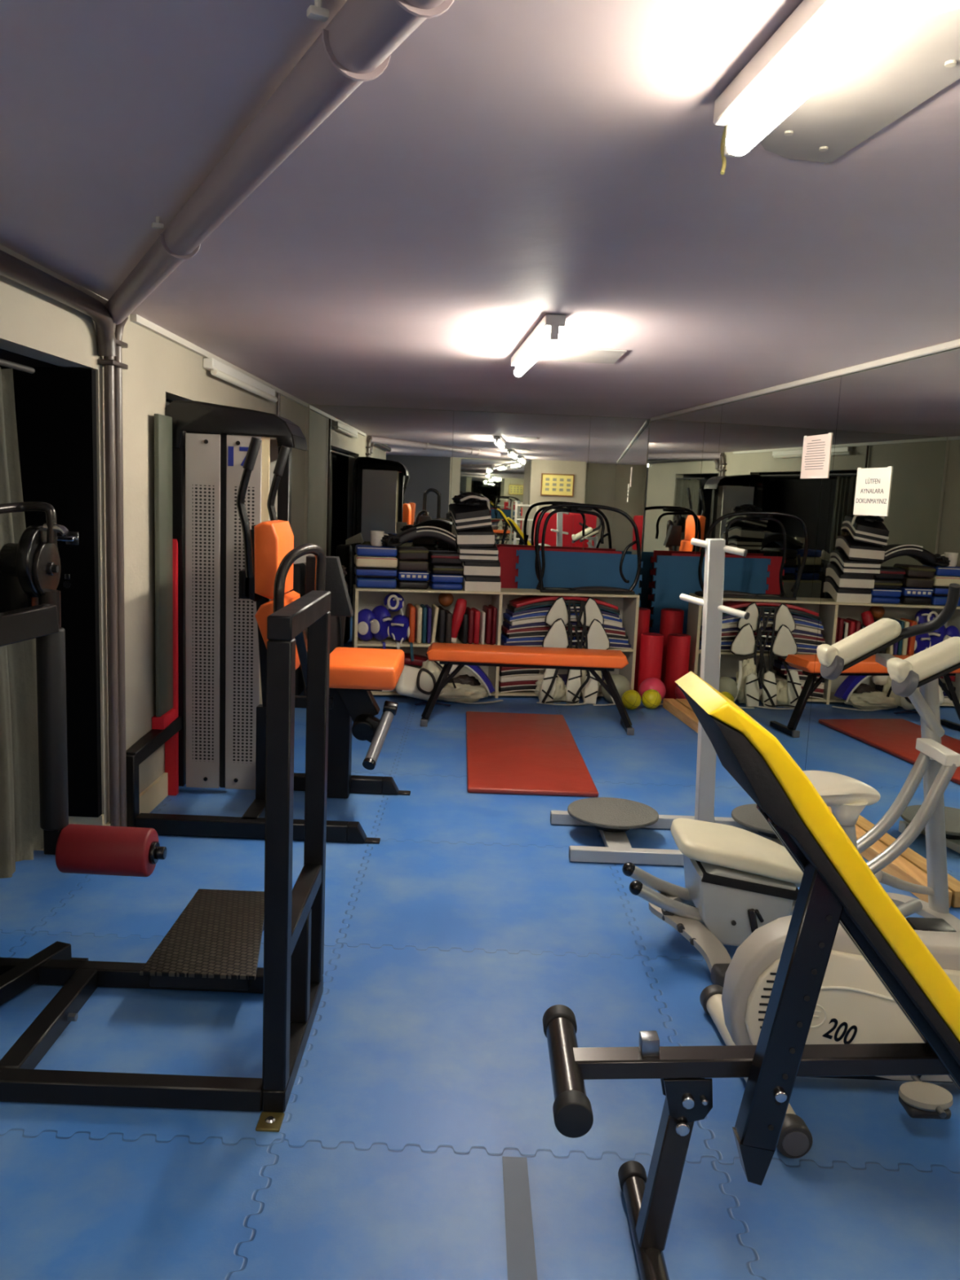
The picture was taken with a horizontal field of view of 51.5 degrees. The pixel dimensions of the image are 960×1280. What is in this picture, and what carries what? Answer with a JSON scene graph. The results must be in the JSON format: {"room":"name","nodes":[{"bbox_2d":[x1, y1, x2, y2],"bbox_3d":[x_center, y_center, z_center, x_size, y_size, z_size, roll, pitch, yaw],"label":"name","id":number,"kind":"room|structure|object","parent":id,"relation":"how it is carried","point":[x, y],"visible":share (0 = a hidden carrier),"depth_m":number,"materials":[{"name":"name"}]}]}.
{"room":"gym","nodes":[
{"label":"gym","id":0,"kind":"room"},
{"bbox_2d":[0,275,305,825],"bbox_3d":[-1.512,-0.349,4.750,0.120,2.130,6.897,2,8,0],"label":"wall","id":1,"kind":"structure","parent":0,"point":[33,324],"depth_m":4.17,"materials":[{"name":"paint"}]},
{"bbox_2d":[0,358,43,878],"bbox_3d":[-1.474,-0.014,2.855,0.078,1.608,0.930,2,8,0],"label":"curtain","id":2,"kind":"object","parent":1,"relation":"hanging from","point":[21,833],"visible":0.76,"depth_m":3.14,"materials":[{"name":"grey fabric"}]},
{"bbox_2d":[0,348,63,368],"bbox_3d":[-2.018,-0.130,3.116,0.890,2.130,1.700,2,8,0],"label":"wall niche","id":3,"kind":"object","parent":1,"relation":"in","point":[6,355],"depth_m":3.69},
{"bbox_2d":[0,365,102,817],"bbox_3d":[-1.861,-0.165,3.756,0.807,1.705,0.091,2,8,0],"label":"door","id":4,"kind":"structure","parent":3,"relation":"attached to","point":[55,407],"depth_m":3.72,"materials":[{"name":"black"}]},
{"bbox_2d":[35,813,103,850],"bbox_3d":[-1.964,0.749,3.945,0.938,0.155,0.015,2,8,0],"label":"baseboard","id":5,"kind":"structure","parent":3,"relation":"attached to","point":[99,820],"depth_m":3.93,"materials":[{"name":"beige"}]},
{"bbox_2d":[0,244,107,305],"bbox_3d":[-1.400,-1.073,2.446,0.020,0.020,2.550,2,8,0],"label":"trim","id":6,"kind":"structure","parent":1,"relation":"attached to","point":[103,300],"depth_m":3.23,"materials":[{"name":"beige metal"}]},
{"bbox_2d":[0,249,116,355],"bbox_3d":[-1.369,-0.961,2.474,0.075,0.183,2.472,2,8,0],"label":"pipe","id":7,"kind":"object","parent":1,"relation":"attached to","point":[11,268],"visible":1,"depth_m":3.21,"materials":[{"name":"grey metal"}]},
{"bbox_2d":[97,316,128,826],"bbox_3d":[-1.419,-0.201,3.888,0.082,2.096,0.160,2,8,0],"label":"pipes","id":8,"kind":"object","parent":1,"relation":"attached to","point":[113,365],"visible":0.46,"depth_m":3.86,"materials":[{"name":"metal"}]},
{"bbox_2d":[104,772,168,826],"bbox_3d":[-1.485,0.732,4.354,0.018,0.110,0.800,2,8,0],"label":"baseboard","id":9,"kind":"structure","parent":1,"relation":"attached to","point":[153,795],"depth_m":4.50,"materials":[{"name":"beige"}]},
{"bbox_2d":[154,413,173,716],"bbox_3d":[-1.415,-0.326,4.451,0.022,1.330,0.190,2,8,0],"label":"board","id":10,"kind":"object","parent":1,"relation":"attached to","point":[162,424],"visible":1,"depth_m":4.42,"materials":[{"name":"grey metal"}]},
{"bbox_2d":[130,314,308,407],"bbox_3d":[-1.394,-1.592,6.007,0.025,0.028,4.047,2,8,0],"label":"trim","id":11,"kind":"structure","parent":1,"relation":"attached to","point":[135,318],"depth_m":4.76,"materials":[{"name":"beige plastic"}]},
{"bbox_2d":[202,357,277,402],"bbox_3d":[-1.377,-1.507,5.834,0.064,0.084,1.580,2,8,0],"label":"wall lamp","id":12,"kind":"object","parent":1,"relation":"attached to","point":[218,369],"visible":1,"depth_m":5.56,"materials":[{"name":"white plastic"}]},
{"bbox_2d":[302,404,651,632],"bbox_3d":[-0.021,-0.799,8.234,3.098,2.130,0.108,2,8,0],"label":"wall","id":13,"kind":"structure","parent":0,"point":[307,409],"depth_m":8.09,"materials":[{"name":"paint"}]},
{"bbox_2d":[306,404,453,647],"bbox_3d":[-0.837,-0.822,8.169,1.162,2.126,0.008,2,8,0],"label":"mirror panel","id":14,"kind":"object","parent":13,"relation":"attached to","point":[388,470],"visible":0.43,"depth_m":8.09,"materials":[{"name":"clear glass"}]},
{"bbox_2d":[448,410,590,585],"bbox_3d":[0.297,-0.775,8.175,1.102,2.126,0.008,2,8,0],"label":"mirror panel","id":15,"kind":"object","parent":13,"relation":"attached to","point":[526,464],"visible":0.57,"depth_m":8.08,"materials":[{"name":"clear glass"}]},
{"bbox_2d":[583,416,649,554],"bbox_3d":[1.087,-0.742,8.179,0.473,2.126,0.008,2,8,0],"label":"mirror panel","id":16,"kind":"object","parent":13,"relation":"attached to","point":[618,451],"visible":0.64,"depth_m":8.09,"materials":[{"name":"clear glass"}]},
{"bbox_2d":[0,690,959,1279],"bbox_3d":[-0.301,1.065,3.011,5.917,0.060,11.047,2,8,0],"label":"floor","id":17,"kind":"structure","parent":0,"point":[450,939],"depth_m":2.51,"materials":[{"name":"blue rubber"}]},
{"bbox_2d":[0,501,330,1132],"bbox_3d":[-0.941,0.342,2.735,1.017,1.398,1.110,2,8,0],"label":"machine","id":18,"kind":"object","parent":17,"relation":"on","point":[214,944],"visible":1,"depth_m":2.77,"materials":[{"name":"black metal"}]},
{"bbox_2d":[151,538,178,795],"bbox_3d":[-1.441,0.148,4.551,0.055,1.210,0.220,2,8,0],"label":"mat","id":19,"kind":"object","parent":17,"relation":"on","point":[171,745],"visible":0.61,"depth_m":4.63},
{"bbox_2d":[125,400,410,844],"bbox_3d":[-0.892,-0.127,4.433,1.176,1.834,1.052,2,8,0],"label":"machine","id":20,"kind":"object","parent":17,"relation":"on","point":[232,493],"visible":0.92,"depth_m":4.54,"materials":[{"name":"black metal"}]},
{"bbox_2d":[164,402,293,448],"bbox_3d":[-1.141,-0.964,4.501,0.597,0.208,0.015,2,8,0],"label":"hood","id":21,"kind":"object","parent":20,"relation":"attached to","point":[205,417],"depth_m":4.49,"materials":[{"name":"black metal"}]},
{"bbox_2d":[289,563,306,695],"bbox_3d":[-1.310,-0.074,6.995,0.130,0.930,0.220,2,8,0],"label":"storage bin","id":22,"kind":"object","parent":17,"relation":"on","point":[299,569],"visible":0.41,"depth_m":6.91,"materials":[{"name":"black"}]},
{"bbox_2d":[303,581,348,695],"bbox_3d":[-1.067,-0.002,6.882,0.303,0.846,0.379,2,8,0],"label":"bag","id":23,"kind":"object","parent":17,"relation":"on","point":[337,623],"visible":0.11,"depth_m":6.73,"materials":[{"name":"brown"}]},
{"bbox_2d":[395,665,435,700],"bbox_3d":[-0.441,0.303,6.953,0.320,0.250,0.179,-1,9,-21],"label":"guard","id":24,"kind":"object","parent":17,"relation":"on","point":[415,682],"visible":0.78,"depth_m":6.91,"materials":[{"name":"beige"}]},
{"bbox_2d":[437,683,488,702],"bbox_3d":[-0.162,0.370,7.116,0.449,0.125,0.240,2,8,0],"label":"uniform","id":25,"kind":"object","parent":17,"relation":"on","point":[463,692],"visible":0.74,"depth_m":7.04,"materials":[{"name":"fabric"}]},
{"bbox_2d":[421,659,448,688],"bbox_3d":[-0.333,0.260,7.066,0.221,0.284,0.198,2,8,0],"label":"uniform","id":26,"kind":"object","parent":25,"relation":"on","point":[431,666],"visible":0.32,"depth_m":7.00,"materials":[{"name":"fabric"}]},
{"bbox_2d":[463,665,494,696],"bbox_3d":[-0.039,0.252,7.145,0.302,0.275,0.132,2,8,0],"label":"guard","id":27,"kind":"object","parent":25,"relation":"on","point":[477,670],"visible":0.76,"depth_m":7.10,"materials":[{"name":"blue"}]},
{"bbox_2d":[351,584,639,697],"bbox_3d":[0.097,0.017,7.362,2.116,0.780,0.322,1,8,-10],"label":"storage shelf","id":28,"kind":"object","parent":17,"relation":"on","point":[628,605],"depth_m":7.31,"materials":[{"name":"beige wood"}]},
{"bbox_2d":[355,576,396,588],"bbox_3d":[-0.752,-0.419,7.156,0.284,0.067,0.260,1,8,-10],"label":"pad","id":29,"kind":"object","parent":28,"relation":"on","point":[384,583],"visible":0.82,"depth_m":7.03,"materials":[{"name":"blue"}]},
{"bbox_2d":[354,565,396,578],"bbox_3d":[-0.752,-0.490,7.143,0.287,0.070,0.265,1,8,-10],"label":"pad","id":30,"kind":"object","parent":29,"relation":"on","point":[360,572],"visible":0.91,"depth_m":7.02,"materials":[{"name":"blue"}]},
{"bbox_2d":[354,554,397,568],"bbox_3d":[-0.749,-0.566,7.134,0.294,0.075,0.260,1,8,-10],"label":"pad","id":31,"kind":"object","parent":30,"relation":"on","point":[359,561],"visible":0.91,"depth_m":7.01,"materials":[{"name":"beige"}]},
{"bbox_2d":[355,544,396,556],"bbox_3d":[-0.747,-0.640,7.123,0.284,0.067,0.260,1,8,-10],"label":"pad","id":32,"kind":"object","parent":31,"relation":"on","point":[360,549],"visible":0.91,"depth_m":7.00,"materials":[{"name":"blue"}]},
{"bbox_2d":[406,603,415,643],"bbox_3d":[-0.504,-0.123,7.236,0.042,0.266,0.220,1,8,-10],"label":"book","id":33,"kind":"object","parent":28,"relation":"on","point":[411,610],"visible":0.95,"depth_m":7.13,"materials":[{"name":"orange paper"}]},
{"bbox_2d":[395,577,428,589],"bbox_3d":[-0.494,-0.409,7.203,0.215,0.055,0.260,1,8,-10],"label":"pad","id":34,"kind":"object","parent":28,"relation":"on","point":[416,584],"visible":0.82,"depth_m":7.08,"materials":[{"name":"black"}]},
{"bbox_2d":[396,568,429,581],"bbox_3d":[-0.492,-0.471,7.192,0.221,0.064,0.266,1,9,-11],"label":"pad","id":35,"kind":"object","parent":34,"relation":"on","point":[401,575],"visible":0.88,"depth_m":7.07,"materials":[{"name":"blue leather"}]},
{"bbox_2d":[395,558,428,571],"bbox_3d":[-0.493,-0.544,7.183,0.216,0.075,0.260,1,8,-10],"label":"pad","id":36,"kind":"object","parent":35,"relation":"on","point":[402,565],"visible":0.77,"depth_m":7.06,"materials":[{"name":"brown leather"}]},
{"bbox_2d":[395,546,428,559],"bbox_3d":[-0.491,-0.626,7.168,0.213,0.088,0.265,1,8,-10],"label":"pad","id":37,"kind":"object","parent":36,"relation":"on","point":[403,553],"visible":0.9,"depth_m":7.05,"materials":[{"name":"brown leather"}]},
{"bbox_2d":[386,525,457,549],"bbox_3d":[-0.425,-0.743,7.137,0.513,0.160,0.292,1,8,-10],"label":"shield","id":38,"kind":"object","parent":37,"relation":"on","point":[425,531],"visible":0.99,"depth_m":7.05,"materials":[{"name":"black leather"}]},
{"bbox_2d":[414,604,422,643],"bbox_3d":[-0.452,-0.120,7.245,0.034,0.261,0.220,1,8,-10],"label":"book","id":39,"kind":"object","parent":28,"relation":"on","point":[418,628],"visible":0.93,"depth_m":7.15,"materials":[{"name":"beige paper"}]},
{"bbox_2d":[435,605,445,643],"bbox_3d":[-0.291,-0.112,7.275,0.044,0.251,0.220,1,8,-10],"label":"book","id":40,"kind":"object","parent":28,"relation":"on","point":[440,631],"visible":0.79,"depth_m":7.17,"materials":[{"name":"black paper"}]},
{"bbox_2d":[427,580,462,590],"bbox_3d":[-0.254,-0.400,7.247,0.223,0.045,0.260,1,8,-10],"label":"pad","id":41,"kind":"object","parent":28,"relation":"on","point":[450,586],"visible":0.84,"depth_m":7.13,"materials":[{"name":"blue leather"}]},
{"bbox_2d":[428,572,462,583],"bbox_3d":[-0.252,-0.455,7.239,0.228,0.058,0.260,1,8,-10],"label":"pad","id":42,"kind":"object","parent":41,"relation":"on","point":[435,578],"visible":0.8,"depth_m":7.12,"materials":[{"name":"blue leather"}]},
{"bbox_2d":[428,562,463,574],"bbox_3d":[-0.247,-0.520,7.227,0.228,0.068,0.265,1,8,-10],"label":"pad","id":43,"kind":"object","parent":42,"relation":"on","point":[447,569],"visible":0.91,"depth_m":7.11,"materials":[{"name":"black leather"}]},
{"bbox_2d":[426,550,462,564],"bbox_3d":[-0.257,-0.600,7.213,0.231,0.084,0.265,1,8,-10],"label":"pad","id":44,"kind":"object","parent":43,"relation":"on","point":[435,557],"visible":0.83,"depth_m":7.09,"materials":[{"name":"black leather"}]},
{"bbox_2d":[451,598,466,642],"bbox_3d":[-0.158,-0.142,7.218,0.128,0.320,0.093,-2,10,-30],"label":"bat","id":45,"kind":"object","parent":28,"relation":"on","point":[460,609],"visible":1,"depth_m":7.18,"materials":[{"name":"red plastic"}]},
{"bbox_2d":[461,573,501,591],"bbox_3d":[-0.001,-0.448,7.279,0.264,0.180,0.278,1,8,-10],"label":"shield","id":46,"kind":"object","parent":28,"relation":"on","point":[469,583],"visible":0.42,"depth_m":7.15,"materials":[{"name":"white"}]},
{"bbox_2d":[460,558,500,577],"bbox_3d":[-0.006,-0.559,7.261,0.268,0.170,0.278,1,8,-10],"label":"shield","id":47,"kind":"object","parent":46,"relation":"on","point":[486,569],"visible":0.46,"depth_m":7.13,"materials":[{"name":"black"}]},
{"bbox_2d":[453,541,498,562],"bbox_3d":[-0.029,-0.663,7.241,0.281,0.165,0.278,1,8,-10],"label":"shield","id":48,"kind":"object","parent":47,"relation":"on","point":[484,553],"visible":0.55,"depth_m":7.11,"materials":[{"name":"black"}]},
{"bbox_2d":[451,522,494,546],"bbox_3d":[-0.052,-0.772,7.220,0.274,0.180,0.280,1,9,-11],"label":"shield","id":49,"kind":"object","parent":48,"relation":"on","point":[480,536],"visible":0.66,"depth_m":7.10,"materials":[{"name":"black"}]},
{"bbox_2d":[448,502,492,530],"bbox_3d":[-0.074,-0.906,7.196,0.277,0.220,0.283,1,9,-11],"label":"shield","id":50,"kind":"object","parent":49,"relation":"on","point":[463,517],"visible":0.92,"depth_m":7.08,"materials":[{"name":"black"}]},
{"bbox_2d":[451,492,491,509],"bbox_3d":[-0.060,-1.003,7.170,0.288,0.126,0.264,2,8,0],"label":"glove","id":51,"kind":"object","parent":50,"relation":"on","point":[468,499],"visible":0.99,"depth_m":7.10,"materials":[{"name":"black"}]},
{"bbox_2d":[482,604,492,644],"bbox_3d":[0.049,-0.114,7.335,0.036,0.266,0.220,1,8,-10],"label":"pad","id":52,"kind":"object","parent":28,"relation":"on","point":[488,611],"visible":0.82,"depth_m":7.24,"materials":[{"name":"red"}]},
{"bbox_2d":[498,685,537,693],"bbox_3d":[0.269,0.343,7.441,0.286,0.057,0.266,1,8,-10],"label":"protector","id":53,"kind":"object","parent":28,"relation":"on","point":[517,688],"visible":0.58,"depth_m":7.31,"materials":[{"name":"black fabric"}]},
{"bbox_2d":[498,680,537,688],"bbox_3d":[0.285,0.305,7.438,0.316,0.057,0.266,1,8,-10],"label":"protector","id":54,"kind":"object","parent":53,"relation":"on","point":[531,682],"visible":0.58,"depth_m":7.31,"materials":[{"name":"red"}]},
{"bbox_2d":[498,669,544,682],"bbox_3d":[0.302,0.267,7.435,0.346,0.057,0.266,1,8,-10],"label":"protector","id":55,"kind":"object","parent":54,"relation":"on","point":[520,677],"visible":0.59,"depth_m":7.31,"materials":[{"name":"white fabric"}]},
{"bbox_2d":[497,546,622,588],"bbox_3d":[0.625,-0.206,8.065,1.029,1.062,0.020,2,8,0],"label":"mat","id":56,"kind":"object","parent":28,"relation":"on","point":[508,558],"visible":0.08,"depth_m":7.99,"materials":[{"name":"red plastic"}]},
{"bbox_2d":[500,638,631,648],"bbox_3d":[0.630,0.019,7.455,0.970,0.042,0.266,1,8,-10],"label":"protector","id":57,"kind":"object","parent":28,"relation":"on","point":[503,642],"visible":0.36,"depth_m":7.29,"materials":[{"name":"blue"}]},
{"bbox_2d":[500,633,628,644],"bbox_3d":[0.628,-0.015,7.450,0.929,0.048,0.266,1,8,-10],"label":"protector","id":58,"kind":"object","parent":57,"relation":"on","point":[503,637],"visible":0.41,"depth_m":7.29,"materials":[{"name":"blue"}]},
{"bbox_2d":[502,631,628,640],"bbox_3d":[0.637,-0.049,7.446,0.907,0.054,0.266,1,8,-10],"label":"protector","id":59,"kind":"object","parent":58,"relation":"on","point":[531,633],"visible":0.31,"depth_m":7.28,"materials":[{"name":"black"}]},
{"bbox_2d":[501,625,625,635],"bbox_3d":[0.618,-0.083,7.437,0.901,0.060,0.266,1,8,-10],"label":"protector","id":60,"kind":"object","parent":59,"relation":"on","point":[507,631],"visible":0.41,"depth_m":7.28,"materials":[{"name":"red fabric"}]},
{"bbox_2d":[502,621,625,631],"bbox_3d":[0.626,-0.117,7.433,0.879,0.066,0.266,1,8,-10],"label":"protector","id":61,"kind":"object","parent":60,"relation":"on","point":[505,624],"visible":0.42,"depth_m":7.28,"materials":[{"name":"blue"}]},
{"bbox_2d":[505,616,622,627],"bbox_3d":[0.625,-0.152,7.428,0.838,0.072,0.266,1,8,-10],"label":"protector","id":62,"kind":"object","parent":61,"relation":"on","point":[535,620],"visible":0.38,"depth_m":7.27,"materials":[{"name":"fabric"}]},
{"bbox_2d":[502,611,622,623],"bbox_3d":[0.615,-0.186,7.421,0.852,0.078,0.266,1,8,-10],"label":"protector","id":63,"kind":"object","parent":62,"relation":"on","point":[505,615],"visible":0.37,"depth_m":7.26,"materials":[{"name":"blue"}]},
{"bbox_2d":[505,604,619,619],"bbox_3d":[0.614,-0.220,7.415,0.810,0.084,0.266,1,8,-10],"label":"protector","id":64,"kind":"object","parent":63,"relation":"on","point":[541,609],"visible":0.41,"depth_m":7.27,"materials":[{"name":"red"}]},
{"bbox_2d":[506,600,620,614],"bbox_3d":[0.622,-0.260,7.411,0.803,0.101,0.266,1,8,-10],"label":"protector","id":65,"kind":"object","parent":64,"relation":"on","point":[509,606],"visible":0.57,"depth_m":7.26,"materials":[{"name":"black"}]},
{"bbox_2d":[509,595,617,609],"bbox_3d":[0.623,-0.292,7.409,0.770,0.096,0.260,1,8,-10],"label":"protector","id":66,"kind":"object","parent":65,"relation":"on","point":[520,602],"visible":0.7,"depth_m":7.29,"materials":[{"name":"red"}]},
{"bbox_2d":[544,596,604,648],"bbox_3d":[0.687,-0.082,7.230,0.447,0.465,0.051,1,8,-10],"label":"guard","id":67,"kind":"object","parent":28,"relation":"hanging from","point":[591,611],"visible":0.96,"depth_m":7.20,"materials":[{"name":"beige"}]},
{"bbox_2d":[542,617,610,686],"bbox_3d":[0.698,0.132,7.238,0.514,0.581,0.044,1,8,-10],"label":"guard","id":68,"kind":"object","parent":28,"relation":"hanging from","point":[596,637],"visible":0.67,"depth_m":7.20,"materials":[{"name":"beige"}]},
{"bbox_2d":[515,549,643,606],"bbox_3d":[0.776,-0.184,8.018,1.014,1.045,0.020,2,8,0],"label":"mat","id":69,"kind":"object","parent":28,"relation":"on","point":[562,569],"visible":0.24,"depth_m":7.95,"materials":[{"name":"blue plastic"}]},
{"bbox_2d":[534,502,641,594],"bbox_3d":[0.780,-0.682,7.371,0.818,0.653,0.230,1,8,-10],"label":"roller","id":70,"kind":"object","parent":28,"relation":"on","point":[575,508],"visible":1,"depth_m":7.31,"materials":[{"name":"black"}]},
{"bbox_2d":[502,1156,537,1279],"bbox_3d":[0.084,1.240,1.721,0.060,0.001,1.046,2,8,-1],"label":"floor strip","id":71,"kind":"object","parent":17,"relation":"on","point":[520,1244],"visible":1,"depth_m":2.04,"materials":[{"name":"grey"}]},
{"bbox_2d":[420,642,634,735],"bbox_3d":[0.309,0.307,6.414,1.355,0.500,0.318,2,8,0],"label":"bench","id":72,"kind":"object","parent":17,"relation":"on","point":[448,655],"visible":1,"depth_m":6.29,"materials":[{"name":"orange leather"}]},
{"bbox_2d":[466,711,598,797],"bbox_3d":[0.249,0.631,5.813,0.688,0.028,1.772,2,8,0],"label":"exercise mat","id":73,"kind":"object","parent":17,"relation":"on","point":[508,753],"visible":1,"depth_m":5.56,"materials":[{"name":"red plastic"}]},
{"bbox_2d":[539,668,557,703],"bbox_3d":[0.489,0.318,7.132,0.127,0.292,0.065,1,8,-9],"label":"guard","id":74,"kind":"object","parent":17,"relation":"on","point":[548,674],"visible":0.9,"depth_m":7.12,"materials":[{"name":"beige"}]},
{"bbox_2d":[534,675,565,702],"bbox_3d":[0.512,0.352,7.220,0.230,0.205,0.160,2,8,0],"label":"uniform","id":75,"kind":"object","parent":17,"relation":"on","point":[560,691],"visible":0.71,"depth_m":7.18,"materials":[{"name":"fabric"}]},
{"bbox_2d":[565,669,582,703],"bbox_3d":[0.675,0.327,7.165,0.111,0.271,0.062,1,8,-9],"label":"guard","id":76,"kind":"object","parent":17,"relation":"on","point":[573,684],"visible":0.9,"depth_m":7.15,"materials":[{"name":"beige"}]},
{"bbox_2d":[583,671,598,704],"bbox_3d":[0.803,0.339,7.188,0.110,0.252,0.059,1,9,-11],"label":"guard","id":77,"kind":"object","parent":17,"relation":"on","point":[591,688],"visible":0.75,"depth_m":7.17,"materials":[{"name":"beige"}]},
{"bbox_2d":[601,674,631,703],"bbox_3d":[0.993,0.356,7.253,0.216,0.216,0.216,2,8,0],"label":"exercise ball","id":78,"kind":"object","parent":17,"relation":"on","point":[622,684],"visible":0.56,"depth_m":7.18,"materials":[{"name":"beige"}]},
{"bbox_2d":[621,689,641,709],"bbox_3d":[1.077,0.424,7.076,0.142,0.140,0.140,2,8,0],"label":"exercise ball","id":79,"kind":"object","parent":17,"relation":"on","point":[631,699],"visible":0.94,"depth_m":7.03,"materials":[{"name":"yellow rubber"}]},
{"bbox_2d":[633,607,650,691],"bbox_3d":[1.220,0.073,7.752,0.176,0.646,0.176,2,8,0],"label":"roll","id":80,"kind":"object","parent":17,"relation":"on","point":[643,625],"visible":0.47,"depth_m":7.66,"materials":[{"name":"red plastic"}]},
{"bbox_2d":[637,632,663,693],"bbox_3d":[1.279,0.196,7.467,0.170,0.491,0.170,2,8,0],"label":"roll","id":81,"kind":"object","parent":17,"relation":"on","point":[651,644],"visible":0.8,"depth_m":7.39,"materials":[{"name":"red plastic"}]},
{"bbox_2d":[641,688,661,708],"bbox_3d":[1.229,0.423,7.126,0.142,0.140,0.140,2,8,0],"label":"exercise ball","id":82,"kind":"object","parent":17,"relation":"on","point":[651,699],"visible":1,"depth_m":7.08,"materials":[{"name":"yellow rubber"}]},
{"bbox_2d":[639,677,666,700],"bbox_3d":[1.263,0.373,7.286,0.196,0.196,0.196,2,8,0],"label":"exercise ball","id":83,"kind":"object","parent":17,"relation":"on","point":[653,683],"visible":0.56,"depth_m":7.22,"materials":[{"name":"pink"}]},
{"bbox_2d":[550,537,783,866],"bbox_3d":[0.943,0.232,4.236,1.192,1.327,0.545,2,8,0],"label":"machine","id":84,"kind":"object","parent":17,"relation":"on","point":[613,816],"visible":0.71,"depth_m":4.20,"materials":[{"name":"grey paint"}]},
{"bbox_2d":[542,671,959,1279],"bbox_3d":[0.672,0.668,1.811,1.073,1.149,0.630,2,8,0],"label":"bench","id":85,"kind":"object","parent":17,"relation":"on","point":[837,886],"visible":1,"depth_m":1.77,"materials":[{"name":"yellow plastic"}]},
{"bbox_2d":[622,582,959,986],"bbox_3d":[1.091,0.414,3.337,1.226,1.244,0.636,0,9,-13],"label":"exercise machine","id":86,"kind":"object","parent":17,"relation":"on","point":[738,882],"visible":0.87,"depth_m":3.22,"materials":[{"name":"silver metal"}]},
{"bbox_2d":[662,698,952,907],"bbox_3d":[1.551,0.717,5.471,0.080,0.066,3.511,1,8,-6],"label":"timber beam","id":87,"kind":"structure","parent":17,"relation":"on","point":[900,868],"depth_m":4.16,"materials":[{"name":"brown wood"}]},
{"bbox_2d":[699,770,959,1158],"bbox_3d":[1.127,0.593,2.529,0.983,1.134,0.701,2,8,0],"label":"exercise bike","id":88,"kind":"object","parent":17,"relation":"on","point":[853,1006],"visible":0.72,"depth_m":2.49,"materials":[{"name":"beige plastic"}]},
{"bbox_2d":[0,0,959,418],"bbox_3d":[-0.210,-1.109,2.691,5.917,0.080,11.047,2,8,0],"label":"ceiling","id":89,"kind":"structure","parent":0,"point":[509,165],"depth_m":2.27,"materials":[{"name":"paint"}]},
{"bbox_2d":[104,0,454,324],"bbox_3d":[-0.548,-0.951,2.121,0.156,0.096,3.665,-2,9,-26],"label":"ceiling pipe","id":90,"kind":"object","parent":89,"relation":"attached to","point":[356,47],"visible":0.98,"depth_m":1.59,"materials":[{"name":"grey metal"}]},
{"bbox_2d":[511,314,565,377],"bbox_3d":[0.228,-1.223,4.202,0.074,0.094,1.194,2,8,-5],"label":"lamp","id":91,"kind":"object","parent":89,"relation":"attached to","point":[545,335],"visible":1,"depth_m":3.92,"materials":[{"name":"white plastic"}]},
{"bbox_2d":[537,346,626,364],"bbox_3d":[0.451,-1.322,4.621,0.400,0.004,0.430,2,8,0],"label":"ceiling panel","id":92,"kind":"object","parent":89,"relation":"attached to","point":[553,353],"visible":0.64,"depth_m":4.60,"materials":[{"name":"white plastic"}]},
{"bbox_2d":[713,0,916,157],"bbox_3d":[0.482,-0.749,1.049,0.074,0.094,1.202,1,8,-6],"label":"lamp","id":93,"kind":"object","parent":89,"relation":"attached to","point":[819,37],"visible":1,"depth_m":1.35,"materials":[{"name":"white plastic"}]},
{"bbox_2d":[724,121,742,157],"bbox_3d":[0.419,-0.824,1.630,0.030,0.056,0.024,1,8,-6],"label":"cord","id":94,"kind":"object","parent":93,"relation":"attached to","point":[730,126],"depth_m":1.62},
{"bbox_2d":[760,4,959,163],"bbox_3d":[0.600,-0.868,1.588,0.286,0.008,0.591,0,9,-14],"label":"ceiling panel","id":95,"kind":"object","parent":89,"relation":"attached to","point":[913,60],"visible":0.97,"depth_m":1.56,"materials":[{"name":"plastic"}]},
{"bbox_2d":[651,346,959,422],"bbox_3d":[1.977,0.078,2.846,0.108,2.130,10.861,1,8,-6],"label":"wall","id":96,"kind":"structure","parent":0,"point":[959,347],"depth_m":4.88,"materials":[{"name":"paint"}]},
{"bbox_2d":[638,404,722,712],"bbox_3d":[1.421,-0.592,7.348,0.008,2.100,1.680,1,8,-6],"label":"mirror panel","id":97,"kind":"object","parent":96,"relation":"attached to","point":[682,458],"visible":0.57,"depth_m":7.19,"materials":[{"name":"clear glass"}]},
{"bbox_2d":[712,376,841,770],"bbox_3d":[1.600,-0.345,5.715,0.008,2.100,1.637,1,8,-6],"label":"mirror panel","id":98,"kind":"object","parent":96,"relation":"attached to","point":[764,508],"visible":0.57,"depth_m":5.48,"materials":[{"name":"clear glass"}]},
{"bbox_2d":[800,432,831,478],"bbox_3d":[1.689,-0.924,5.005,0.002,0.219,0.315,1,8,-6],"label":"paper notice","id":99,"kind":"object","parent":98,"relation":"attached to","point":[816,448],"visible":1,"depth_m":5.00,"materials":[{"name":"beige paper"}]},
{"bbox_2d":[650,338,959,421],"bbox_3d":[1.873,-1.060,3.328,0.022,0.028,9.355,1,8,-6],"label":"trim","id":100,"kind":"structure","parent":96,"relation":"attached to","point":[954,344],"depth_m":4.80,"materials":[{"name":"beige"}]},
{"bbox_2d":[804,347,959,913],"bbox_3d":[1.777,-0.100,4.103,0.008,2.100,1.637,1,8,-6],"label":"mirror panel","id":101,"kind":"object","parent":96,"relation":"attached to","point":[901,566],"visible":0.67,"depth_m":4.25,"materials":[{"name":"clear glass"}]},
{"bbox_2d":[853,466,892,516],"bbox_3d":[1.747,-0.663,4.432,0.002,0.214,0.306,1,8,-6],"label":"paper notice","id":102,"kind":"object","parent":101,"relation":"attached to","point":[873,486],"visible":1,"depth_m":4.42,"materials":[{"name":"beige paper"}]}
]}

